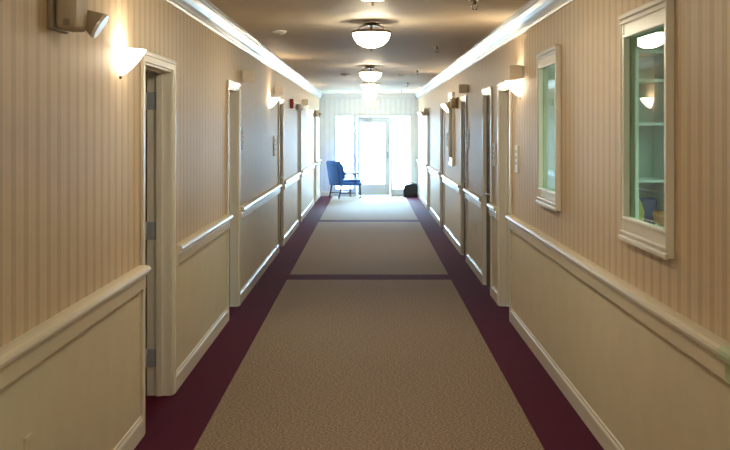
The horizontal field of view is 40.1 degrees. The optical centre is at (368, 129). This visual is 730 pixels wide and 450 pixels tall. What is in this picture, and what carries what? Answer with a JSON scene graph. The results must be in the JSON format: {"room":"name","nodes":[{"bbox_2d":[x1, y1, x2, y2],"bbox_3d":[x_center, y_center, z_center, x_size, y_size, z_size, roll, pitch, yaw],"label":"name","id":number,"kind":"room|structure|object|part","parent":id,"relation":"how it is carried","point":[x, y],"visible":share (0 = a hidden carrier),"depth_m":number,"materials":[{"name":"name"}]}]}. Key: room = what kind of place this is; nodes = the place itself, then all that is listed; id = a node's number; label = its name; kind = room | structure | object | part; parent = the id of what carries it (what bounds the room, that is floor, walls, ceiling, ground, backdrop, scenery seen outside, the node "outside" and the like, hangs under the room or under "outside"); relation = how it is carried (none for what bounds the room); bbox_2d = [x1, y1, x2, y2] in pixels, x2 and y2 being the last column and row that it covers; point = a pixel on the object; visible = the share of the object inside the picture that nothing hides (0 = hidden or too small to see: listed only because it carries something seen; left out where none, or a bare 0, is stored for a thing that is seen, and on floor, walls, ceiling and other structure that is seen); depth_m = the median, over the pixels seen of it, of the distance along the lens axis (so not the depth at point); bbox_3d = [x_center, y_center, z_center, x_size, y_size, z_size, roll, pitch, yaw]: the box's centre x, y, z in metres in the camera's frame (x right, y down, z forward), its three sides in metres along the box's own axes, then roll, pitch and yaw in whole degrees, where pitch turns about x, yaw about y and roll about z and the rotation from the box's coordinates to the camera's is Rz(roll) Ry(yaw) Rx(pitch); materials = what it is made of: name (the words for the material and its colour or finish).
{"room":"hallway","nodes":[
{"label":"hallway","id":0,"kind":"room"},
{"bbox_2d":[0,0,319,449],"bbox_3d":[-1.304,0.372,10.000,0.150,2.555,30.000,0,0,0],"label":"wall","id":1,"kind":"structure","parent":0,"point":[70,128],"depth_m":4.67,"materials":[{"name":"paint"}]},
{"bbox_2d":[23,433,31,449],"bbox_3d":[-1.224,1.155,3.590,0.010,0.116,0.072,0,0,0],"label":"outlet plate","id":2,"kind":"object","parent":1,"relation":"attached to","point":[27,441],"visible":1,"depth_m":3.58,"materials":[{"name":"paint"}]},
{"bbox_2d":[0,265,150,389],"bbox_3d":[-1.200,0.787,0.198,0.057,0.125,10.356,0,0,0],"label":"handrail","id":3,"kind":"object","parent":1,"relation":"attached to","point":[24,352],"visible":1,"depth_m":3.91,"materials":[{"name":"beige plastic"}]},
{"bbox_2d":[47,0,108,37],"bbox_3d":[-1.142,-0.459,3.956,0.174,0.175,0.291,0,0,0],"label":"emergency light","id":4,"kind":"object","parent":1,"relation":"attached to","point":[63,16],"visible":1,"depth_m":3.85,"materials":[{"name":"brown plastic"}]},
{"bbox_3d":[-1.218,-0.467,3.920,0.022,0.160,0.220,0,0,0],"label":"plate","id":5,"kind":"part","parent":4,"relation":"part of","materials":[{"name":"brown plastic"}]},
{"bbox_2d":[113,47,145,78],"bbox_3d":[-1.165,-0.327,4.930,0.128,0.156,0.256,0,0,0],"label":"wall sconce","id":6,"kind":"object","parent":1,"relation":"attached to","point":[126,59],"visible":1,"depth_m":4.86,"materials":[{"name":"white glass"}]},
{"bbox_2d":[141,50,176,436],"bbox_3d":[-1.321,0.609,6.113,0.226,2.083,1.474,0,0,0],"label":"door","id":7,"kind":"structure","parent":1,"relation":"in","point":[158,85],"depth_m":6.21,"materials":[{"name":"white paint"}]},
{"bbox_2d":[176,214,232,264],"bbox_3d":[-1.200,0.787,7.460,0.057,0.125,2.352,0,0,0],"label":"handrail","id":8,"kind":"object","parent":1,"relation":"attached to","point":[188,246],"visible":1,"depth_m":7.12,"materials":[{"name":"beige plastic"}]},
{"bbox_2d":[113,192,319,449],"bbox_3d":[-1.222,1.593,10.000,0.015,0.115,30.000,0,0,0],"label":"baseboard","id":9,"kind":"structure","parent":1,"relation":"attached to","point":[134,435],"depth_m":7.42,"materials":[{"name":"white paint"}]},
{"bbox_2d":[227,80,240,320],"bbox_3d":[-1.294,0.609,9.025,0.171,2.083,0.778,0,0,0],"label":"door","id":10,"kind":"structure","parent":1,"relation":"in","point":[233,88],"depth_m":9.34,"materials":[{"name":"white paint"}]},
{"bbox_2d":[241,128,243,148],"bbox_3d":[-1.223,0.080,9.660,0.013,0.200,0.140,0,0,0],"label":"notice","id":11,"kind":"object","parent":1,"relation":"attached to","point":[242,129],"visible":1,"depth_m":9.62,"materials":[{"name":"white paper"}]},
{"bbox_2d":[164,0,323,98],"bbox_3d":[-1.177,-0.840,10.000,0.105,0.130,30.000,0,0,0],"label":"trim","id":12,"kind":"structure","parent":1,"relation":"attached to","point":[204,12],"depth_m":8.80,"materials":[{"name":"white paint"}]},
{"bbox_2d":[242,70,253,81],"bbox_3d":[-1.171,-0.525,9.720,0.115,0.110,0.030,0,0,0],"label":"sign","id":13,"kind":"object","parent":1,"relation":"attached to","point":[247,75],"visible":1,"depth_m":9.71,"materials":[{"name":"beige plastic"}]},
{"bbox_2d":[240,184,281,219],"bbox_3d":[-1.200,0.787,11.460,0.057,0.125,4.092,0,0,0],"label":"handrail","id":14,"kind":"object","parent":1,"relation":"attached to","point":[255,203],"visible":1,"depth_m":10.78,"materials":[{"name":"beige wood"}]},
{"bbox_2d":[268,97,278,109],"bbox_3d":[-1.165,-0.327,12.300,0.128,0.156,0.256,0,0,0],"label":"wall sconce","id":15,"kind":"object","parent":1,"relation":"attached to","point":[271,101],"visible":1,"depth_m":12.23,"materials":[{"name":"white glass"}]},
{"bbox_2d":[273,136,275,155],"bbox_3d":[-1.223,0.210,12.980,0.013,0.260,0.260,0,0,0],"label":"notice","id":16,"kind":"object","parent":1,"relation":"attached to","point":[274,137],"visible":1,"depth_m":12.88,"materials":[{"name":"white paper"}]},
{"bbox_2d":[274,87,282,94],"bbox_3d":[-1.171,-0.510,13.000,0.115,0.110,0.030,0,0,0],"label":"sign","id":17,"kind":"object","parent":1,"relation":"attached to","point":[277,90],"visible":1,"depth_m":12.99,"materials":[{"name":"beige plastic"}]},
{"bbox_2d":[278,98,283,247],"bbox_3d":[-1.284,0.609,13.880,0.189,2.083,0.748,0,0,0],"label":"door","id":18,"kind":"structure","parent":1,"relation":"in","point":[280,101],"depth_m":14.11,"materials":[{"name":"white paint"}]},
{"bbox_2d":[284,172,300,189],"bbox_3d":[-1.200,0.787,15.740,0.057,0.125,2.972,0,0,0],"label":"handrail","id":19,"kind":"object","parent":1,"relation":"attached to","point":[290,180],"visible":1,"depth_m":15.34,"materials":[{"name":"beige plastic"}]},
{"bbox_2d":[290,99,294,108],"bbox_3d":[-1.192,-0.410,15.600,0.075,0.150,0.120,0,0,0],"label":"fire alarm","id":20,"kind":"object","parent":1,"relation":"attached to","point":[292,103],"visible":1,"depth_m":15.54,"materials":[{"name":"red plastic"}]},
{"bbox_2d":[298,110,301,221],"bbox_3d":[-1.284,0.609,17.590,0.189,2.083,0.728,0,0,0],"label":"door","id":21,"kind":"structure","parent":1,"relation":"in","point":[299,111],"depth_m":17.89,"materials":[{"name":"white paint"}]},
{"bbox_2d":[296,104,303,109],"bbox_3d":[-1.171,-0.390,17.000,0.115,0.100,0.400,0,0,0],"label":"spotlight","id":22,"kind":"object","parent":1,"relation":"attached to","point":[298,106],"visible":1,"depth_m":16.86,"materials":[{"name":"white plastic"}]},
{"bbox_2d":[302,99,307,104],"bbox_3d":[-1.171,-0.510,18.350,0.115,0.110,0.030,0,0,0],"label":"sign","id":23,"kind":"object","parent":1,"relation":"attached to","point":[304,101],"visible":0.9,"depth_m":18.34,"materials":[{"name":"beige plastic"}]},
{"bbox_2d":[302,163,315,176],"bbox_3d":[-1.200,0.787,20.075,0.057,0.125,4.242,0,0,0],"label":"handrail","id":24,"kind":"object","parent":1,"relation":"attached to","point":[309,168],"visible":0.96,"depth_m":19.63,"materials":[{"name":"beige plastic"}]},
{"bbox_2d":[307,110,313,115],"bbox_3d":[-1.165,-0.327,20.000,0.128,0.156,0.256,0,0,0],"label":"wall sconce","id":25,"kind":"object","parent":1,"relation":"attached to","point":[309,112],"visible":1,"depth_m":19.92,"materials":[{"name":"white glass"}]},
{"bbox_2d":[314,117,315,201],"bbox_3d":[-1.284,0.609,22.620,0.189,2.083,0.848,0,0,0],"label":"door","id":26,"kind":"structure","parent":1,"relation":"in","point":[314,117],"depth_m":22.97,"materials":[{"name":"white paint"}]},
{"bbox_2d":[314,110,321,116],"bbox_3d":[-1.142,-0.367,22.326,0.174,0.175,0.291,0,0,0],"label":"emergency light","id":27,"kind":"object","parent":1,"relation":"attached to","point":[316,112],"visible":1,"depth_m":22.20,"materials":[{"name":"brown plastic"}]},
{"bbox_2d":[316,159,321,166],"bbox_3d":[-1.200,0.787,23.982,0.057,0.125,1.876,0,0,0],"label":"handrail","id":28,"kind":"object","parent":1,"relation":"attached to","point":[318,162],"visible":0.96,"depth_m":23.74,"materials":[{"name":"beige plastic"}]},
{"bbox_2d":[134,196,603,449],"bbox_3d":[0.000,1.650,10.000,2.758,0.001,30.000,0,0,0],"label":"floor","id":29,"kind":"structure","parent":0,"point":[368,328],"depth_m":7.13,"materials":[{"name":"carpet"}]},
{"bbox_2d":[326,161,361,198],"bbox_3d":[-0.608,1.201,24.415,0.718,0.908,0.632,0,0,-32],"label":"armchair","id":30,"kind":"object","parent":29,"relation":"on","point":[335,169],"visible":1,"depth_m":24.21,"materials":[{"name":"blue fabric"}]},
{"bbox_3d":[-0.831,1.048,24.279,0.196,0.604,0.540,0,0,-32],"label":"backrest","id":31,"kind":"part","parent":30,"relation":"part of","materials":[{"name":"blue fabric"}]},
{"bbox_2d":[343,178,360,181],"bbox_3d":[-0.536,1.238,24.459,0.550,0.075,0.470,0,0,-32],"label":"seat cushion","id":32,"kind":"object","parent":30,"relation":"on","point":[344,180],"depth_m":24.26,"materials":[{"name":"blue fabric"}]},
{"bbox_3d":[-0.557,1.308,24.446,0.580,0.085,0.540,0,0,-32],"label":"seat","id":33,"kind":"part","parent":30,"relation":"part of","materials":[{"name":"blue fabric"}]},
{"bbox_2d":[403,182,417,196],"bbox_3d":[1.020,1.466,24.610,0.349,0.368,0.239,0,0,0],"label":"bag","id":34,"kind":"object","parent":29,"relation":"on","point":[410,190],"visible":1,"depth_m":24.51,"materials":[{"name":"black fabric"}]},
{"bbox_2d":[208,0,529,93],"bbox_3d":[0.000,-0.955,10.000,2.758,0.100,30.000,0,0,0],"label":"ceiling","id":35,"kind":"structure","parent":0,"point":[318,43],"depth_m":9.38,"materials":[{"name":"paint"}]},
{"bbox_2d":[271,30,286,34],"bbox_3d":[-0.820,-0.885,9.100,0.140,0.039,0.140,0,0,0],"label":"smoke detector","id":36,"kind":"object","parent":35,"relation":"attached to","point":[278,32],"visible":1,"depth_m":9.05,"materials":[{"name":"white plastic"}]},
{"bbox_2d":[361,81,378,92],"bbox_3d":[0.020,-0.782,17.800,0.336,0.246,0.336,0,0,0],"label":"ceiling lamp","id":37,"kind":"object","parent":35,"relation":"attached to","point":[369,87],"visible":0.82,"depth_m":17.69,"materials":[{"name":"white glass"}]},
{"bbox_3d":[0.020,-0.745,17.800,0.308,0.118,0.308,0,0,0],"label":"lamp shade","id":38,"kind":"part","parent":37,"relation":"part of","materials":[{"name":"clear glass"}]},
{"bbox_2d":[362,90,377,97],"bbox_3d":[0.020,-0.782,21.100,0.336,0.246,0.336,0,0,0],"label":"ceiling lamp","id":39,"kind":"object","parent":35,"relation":"attached to","point":[365,93],"visible":0.72,"depth_m":20.99,"materials":[{"name":"white glass"}]},
{"bbox_3d":[0.020,-0.745,21.100,0.308,0.118,0.308,0,0,0],"label":"lamp shade","id":40,"kind":"part","parent":39,"relation":"part of","materials":[{"name":"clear glass"}]},
{"bbox_2d":[363,95,376,101],"bbox_3d":[0.020,-0.782,23.900,0.336,0.246,0.336,0,0,0],"label":"ceiling lamp","id":41,"kind":"object","parent":35,"relation":"attached to","point":[365,97],"visible":0.63,"depth_m":23.80,"materials":[{"name":"white glass"}]},
{"bbox_3d":[0.020,-0.745,23.900,0.308,0.118,0.308,0,0,0],"label":"lamp shade","id":42,"kind":"part","parent":41,"relation":"part of","materials":[{"name":"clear glass"}]},
{"bbox_2d":[359,65,381,82],"bbox_3d":[0.020,-0.782,14.100,0.336,0.246,0.336,0,0,0],"label":"ceiling lamp","id":43,"kind":"object","parent":35,"relation":"attached to","point":[370,75],"visible":1,"depth_m":14.00,"materials":[{"name":"white glass"}]},
{"bbox_3d":[0.020,-0.745,14.100,0.308,0.118,0.308,0,0,0],"label":"lamp shade","id":44,"kind":"part","parent":43,"relation":"part of","materials":[{"name":"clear glass"}]},
{"bbox_2d":[351,21,390,50],"bbox_3d":[0.020,-0.782,8.350,0.336,0.246,0.336,0,0,0],"label":"ceiling lamp","id":45,"kind":"object","parent":35,"relation":"attached to","point":[371,38],"visible":1,"depth_m":8.25,"materials":[{"name":"white glass"}]},
{"bbox_3d":[0.020,-0.745,8.350,0.308,0.118,0.308,0,0,0],"label":"lamp shade","id":46,"kind":"part","parent":45,"relation":"part of","materials":[{"name":"white glass"}]},
{"bbox_2d":[365,0,380,5],"bbox_3d":[0.020,-0.782,5.320,0.336,0.246,0.336,0,0,0],"label":"ceiling lamp","id":47,"kind":"object","parent":35,"relation":"attached to","point":[372,2],"visible":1,"depth_m":5.31,"materials":[{"name":"white glass"}]},
{"bbox_2d":[470,0,479,9],"bbox_3d":[0.735,-0.870,6.950,0.072,0.070,0.072,0,0,0],"label":"sprinkler head","id":48,"kind":"object","parent":35,"relation":"attached to","point":[473,1],"visible":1,"depth_m":6.94},
{"bbox_2d":[320,94,417,195],"bbox_3d":[0.000,0.372,25.075,2.758,2.555,0.150,0,0,0],"label":"wall","id":49,"kind":"structure","parent":0,"point":[329,108],"depth_m":25.00,"materials":[{"name":"paint"}]},
{"bbox_2d":[320,191,332,195],"bbox_3d":[0.000,1.593,24.992,2.426,0.115,0.015,0,0,0],"label":"baseboard","id":50,"kind":"structure","parent":49,"relation":"attached to","point":[322,193],"depth_m":24.98,"materials":[{"name":"white paint"}]},
{"bbox_2d":[334,115,354,195],"bbox_3d":[-0.610,0.632,25.050,0.520,2.035,0.120,0,0,0],"label":"window","id":51,"kind":"structure","parent":49,"relation":"in","point":[335,189],"depth_m":24.99,"materials":[{"name":"white metal"}]},
{"bbox_2d":[324,94,413,98],"bbox_3d":[0.000,-0.840,24.948,2.258,0.130,0.105,0,0,0],"label":"trim","id":52,"kind":"structure","parent":49,"relation":"attached to","point":[326,96],"depth_m":24.94,"materials":[{"name":"white paint"}]},
{"bbox_2d":[365,100,377,107],"bbox_3d":[0.060,-0.650,24.982,0.340,0.200,0.037,0,0,0],"label":"exit sign","id":53,"kind":"object","parent":49,"relation":"attached to","point":[372,104],"visible":0.96,"depth_m":24.96,"materials":[{"name":"white plastic"}]},
{"bbox_2d":[355,115,391,195],"bbox_3d":[0.117,0.632,24.991,0.935,2.035,0.239,0,0,0],"label":"door","id":54,"kind":"structure","parent":49,"relation":"in","point":[385,189],"depth_m":25.03,"materials":[{"name":"white metal"}]},
{"bbox_2d":[392,115,411,195],"bbox_3d":[0.828,0.632,25.050,0.485,2.035,0.120,0,0,0],"label":"window","id":55,"kind":"structure","parent":49,"relation":"in","point":[395,192],"depth_m":24.99,"materials":[{"name":"white metal"}]},
{"bbox_2d":[418,0,729,449],"bbox_3d":[1.304,0.372,10.000,0.150,2.555,30.000,0,0,0],"label":"wall","id":56,"kind":"structure","parent":0,"point":[649,393],"depth_m":5.13,"materials":[{"name":"paint"}]},
{"bbox_2d":[416,159,426,169],"bbox_3d":[1.200,0.787,22.912,0.057,0.125,4.016,0,0,0],"label":"handrail","id":57,"kind":"object","parent":56,"relation":"attached to","point":[419,162],"visible":0.96,"depth_m":22.41,"materials":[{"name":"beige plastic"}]},
{"bbox_2d":[420,108,428,115],"bbox_3d":[1.142,-0.367,20.626,0.174,0.175,0.291,0,0,0],"label":"emergency light","id":58,"kind":"object","parent":56,"relation":"attached to","point":[424,112],"visible":1,"depth_m":20.51,"materials":[{"name":"brown plastic"}]},
{"bbox_2d":[427,108,429,211],"bbox_3d":[1.284,0.609,20.475,0.189,2.083,0.858,0,0,0],"label":"door","id":59,"kind":"structure","parent":56,"relation":"in","point":[428,117],"depth_m":20.83,"materials":[{"name":"white paint"}]},
{"bbox_2d":[427,166,439,179],"bbox_3d":[1.200,0.787,18.575,0.057,0.125,2.942,0,0,0],"label":"handrail","id":60,"kind":"object","parent":56,"relation":"attached to","point":[436,173],"visible":1,"depth_m":18.22,"materials":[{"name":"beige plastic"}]},
{"bbox_2d":[440,103,444,230],"bbox_3d":[1.284,0.609,16.685,0.189,2.083,0.838,0,0,0],"label":"door","id":61,"kind":"structure","parent":56,"relation":"in","point":[442,111],"depth_m":16.99,"materials":[{"name":"white paint"}]},
{"bbox_2d":[441,104,447,111],"bbox_3d":[1.165,-0.327,15.400,0.128,0.156,0.256,0,0,0],"label":"wall sconce","id":62,"kind":"object","parent":56,"relation":"attached to","point":[445,108],"visible":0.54,"depth_m":15.34,"materials":[{"name":"white glass"}]},
{"bbox_2d":[441,175,459,193],"bbox_3d":[1.200,0.787,14.770,0.057,0.125,2.992,0,0,0],"label":"handrail","id":63,"kind":"object","parent":56,"relation":"attached to","point":[453,184],"visible":1,"depth_m":14.37,"materials":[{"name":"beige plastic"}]},
{"bbox_2d":[448,92,454,165],"bbox_3d":[1.218,-0.013,14.710,0.062,1.069,0.732,0,0,0],"label":"window","id":64,"kind":"structure","parent":56,"relation":"in","point":[451,113],"depth_m":14.80,"materials":[{"name":"white paint"}]},
{"bbox_3d":[1.241,-0.013,14.710,0.006,0.931,0.660,0,0,-1],"label":"pane","id":65,"kind":"part","parent":64,"relation":"part of","materials":[{"name":"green glass"}]},
{"bbox_2d":[445,97,457,109],"bbox_3d":[1.142,-0.367,13.876,0.174,0.175,0.291,0,0,0],"label":"emergency light","id":66,"kind":"object","parent":56,"relation":"attached to","point":[453,103],"visible":1,"depth_m":13.76,"materials":[{"name":"brown plastic"}]},
{"bbox_2d":[460,95,466,256],"bbox_3d":[1.284,0.609,12.885,0.189,2.083,0.778,0,0,0],"label":"door","id":67,"kind":"structure","parent":56,"relation":"in","point":[463,100],"depth_m":13.20,"materials":[{"name":"white paint"}]},
{"bbox_2d":[459,84,467,92],"bbox_3d":[1.171,-0.510,12.400,0.115,0.110,0.030,0,0,0],"label":"sign","id":68,"kind":"object","parent":56,"relation":"attached to","point":[463,88],"visible":1,"depth_m":12.39,"materials":[{"name":"beige plastic"}]},
{"bbox_2d":[467,131,468,148],"bbox_3d":[1.223,0.120,12.360,0.013,0.220,0.160,0,0,0],"label":"notice","id":69,"kind":"object","parent":56,"relation":"attached to","point":[467,131],"visible":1,"depth_m":12.31,"materials":[{"name":"white paper"}]},
{"bbox_2d":[463,188,481,208],"bbox_3d":[1.200,0.787,11.605,0.057,0.125,1.782,0,0,0],"label":"handrail","id":70,"kind":"object","parent":56,"relation":"attached to","point":[476,199],"visible":1,"depth_m":11.42,"materials":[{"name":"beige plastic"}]},
{"bbox_2d":[482,87,491,294],"bbox_3d":[1.284,0.609,10.340,0.189,2.083,0.748,0,0,0],"label":"door","id":71,"kind":"structure","parent":56,"relation":"in","point":[487,92],"depth_m":10.54,"materials":[{"name":"white paint"}]},
{"bbox_2d":[487,203,496,219],"bbox_3d":[1.200,0.787,9.700,0.057,0.125,0.532,0,0,0],"label":"handrail","id":72,"kind":"object","parent":56,"relation":"attached to","point":[492,207],"visible":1,"depth_m":9.63,"materials":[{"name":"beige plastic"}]},
{"bbox_2d":[492,143,494,165],"bbox_3d":[1.223,0.240,9.800,0.013,0.220,0.160,0,0,0],"label":"notice","id":73,"kind":"object","parent":56,"relation":"attached to","point":[493,144],"visible":1,"depth_m":9.77,"materials":[{"name":"white paper"}]},
{"bbox_2d":[414,0,573,98],"bbox_3d":[1.177,-0.840,10.000,0.105,0.130,30.000,0,0,0],"label":"trim","id":74,"kind":"structure","parent":56,"relation":"attached to","point":[533,12],"depth_m":8.80,"materials":[{"name":"white paint"}]},
{"bbox_2d":[497,80,511,320],"bbox_3d":[1.304,0.609,9.020,0.191,2.083,0.828,0,0,0],"label":"door","id":75,"kind":"structure","parent":56,"relation":"in","point":[504,93],"depth_m":9.36,"materials":[{"name":"white paint"}]},
{"bbox_2d":[505,80,522,98],"bbox_3d":[1.165,-0.327,8.100,0.128,0.156,0.256,0,0,0],"label":"wall sconce","id":76,"kind":"object","parent":56,"relation":"attached to","point":[515,86],"visible":1,"depth_m":8.03,"materials":[{"name":"white glass"}]},
{"bbox_2d":[509,65,523,78],"bbox_3d":[1.171,-0.460,7.950,0.115,0.110,0.030,0,0,0],"label":"sign","id":77,"kind":"object","parent":56,"relation":"attached to","point":[515,71],"visible":1,"depth_m":7.94,"materials":[{"name":"beige plastic"}]},
{"bbox_2d":[515,146,518,172],"bbox_3d":[1.223,0.240,8.280,0.013,0.220,0.160,0,0,0],"label":"notice","id":78,"kind":"object","parent":56,"relation":"attached to","point":[516,147],"visible":1,"depth_m":8.20,"materials":[{"name":"white paper"}]},
{"bbox_2d":[418,192,624,449],"bbox_3d":[1.222,1.593,10.000,0.015,0.115,30.000,0,0,0],"label":"baseboard","id":79,"kind":"structure","parent":56,"relation":"attached to","point":[603,435],"depth_m":6.47,"materials":[{"name":"white paint"}]},
{"bbox_2d":[536,45,560,211],"bbox_3d":[1.218,-0.013,6.760,0.062,1.069,0.732,0,0,0],"label":"window","id":80,"kind":"structure","parent":56,"relation":"in","point":[550,56],"depth_m":6.62,"materials":[{"name":"white paint"}]},
{"bbox_2d":[505,214,729,384],"bbox_3d":[1.198,0.787,5.928,0.061,0.132,5.356,0,0,0],"label":"handrail","id":81,"kind":"object","parent":56,"relation":"attached to","point":[704,346],"visible":1,"depth_m":4.36,"materials":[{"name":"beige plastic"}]},
{"bbox_2d":[618,0,673,259],"bbox_3d":[1.218,-0.013,4.390,0.062,1.069,0.752,0,0,0],"label":"window","id":82,"kind":"structure","parent":56,"relation":"in","point":[658,241],"depth_m":4.27,"materials":[{"name":"white paint"}]},
{"bbox_2d":[635,26,663,49],"bbox_3d":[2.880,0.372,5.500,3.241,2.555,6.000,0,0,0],"label":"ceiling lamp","id":83,"kind":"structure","parent":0,"point":[653,39],"depth_m":8.40,"materials":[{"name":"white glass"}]},
{"bbox_3d":[2.830,1.675,5.500,3.141,0.050,5.800,0,0,0],"label":"floor","id":84,"kind":"structure","parent":0,"visible":0},
{"bbox_2d":[547,65,554,191],"bbox_3d":[1.580,0.525,8.192,0.520,2.250,0.376,0,0,0],"label":"tall cabinet","id":85,"kind":"object","parent":84,"relation":"on","point":[551,69],"visible":0.02,"depth_m":8.04,"materials":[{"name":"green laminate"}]},
{"bbox_2d":[635,49,663,227],"bbox_3d":[2.275,0.500,8.205,0.780,2.300,0.370,0,0,0],"label":"shelf unit","id":86,"kind":"object","parent":84,"relation":"on","point":[649,64],"visible":0.19,"depth_m":8.32,"materials":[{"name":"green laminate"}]},
{"bbox_2d":[639,194,644,220],"bbox_3d":[2.160,0.648,8.140,0.160,0.260,0.160,0,0,0],"label":"vase","id":87,"kind":"object","parent":86,"relation":"on","point":[641,210],"visible":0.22,"depth_m":8.08,"materials":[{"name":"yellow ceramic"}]},
{"bbox_3d":[2.275,0.480,8.380,0.720,2.240,0.010,0,0,0],"label":"panel","id":88,"kind":"part","parent":86,"relation":"part of","materials":[{"name":"green paint"}]},
{"bbox_2d":[639,197,656,223],"bbox_3d":[2.300,0.668,8.260,0.140,0.220,0.120,0,0,0],"label":"storage basket","id":89,"kind":"object","parent":86,"relation":"on","point":[649,204],"visible":0.6,"depth_m":8.20,"materials":[{"name":"blue fabric"}]},
{"bbox_3d":[2.275,-0.630,8.205,0.720,0.024,0.350,0,0,0],"label":"shelf","id":90,"kind":"part","parent":86,"relation":"part of","materials":[{"name":"white laminate"}]},
{"bbox_3d":[2.275,-0.400,8.205,0.720,0.024,0.350,0,0,0],"label":"shelf","id":91,"kind":"part","parent":86,"relation":"part of","materials":[{"name":"white laminate"}]},
{"bbox_3d":[2.275,-0.050,8.205,0.720,0.024,0.350,0,0,0],"label":"shelf","id":92,"kind":"part","parent":86,"relation":"part of","materials":[{"name":"white laminate"}]},
{"bbox_3d":[2.275,0.410,8.205,0.720,0.024,0.350,0,0,0],"label":"shelf","id":93,"kind":"part","parent":86,"relation":"part of","materials":[{"name":"white laminate"}]},
{"bbox_2d":[652,210,663,226],"bbox_3d":[2.405,0.718,8.100,0.210,0.120,0.210,0,0,0],"label":"bowl","id":94,"kind":"object","parent":86,"relation":"on","point":[658,216],"visible":0.44,"depth_m":8.05,"materials":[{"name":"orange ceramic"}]},
{"label":"outside","id":95,"kind":"structure","parent":0,"visible":0},
{"bbox_2d":[336,149,409,188],"bbox_3d":[0.000,1.735,57.550,60.000,0.070,64.900,0,0,0],"label":"ground","id":96,"kind":"structure","parent":95,"point":[372,161],"depth_m":47.89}
]}

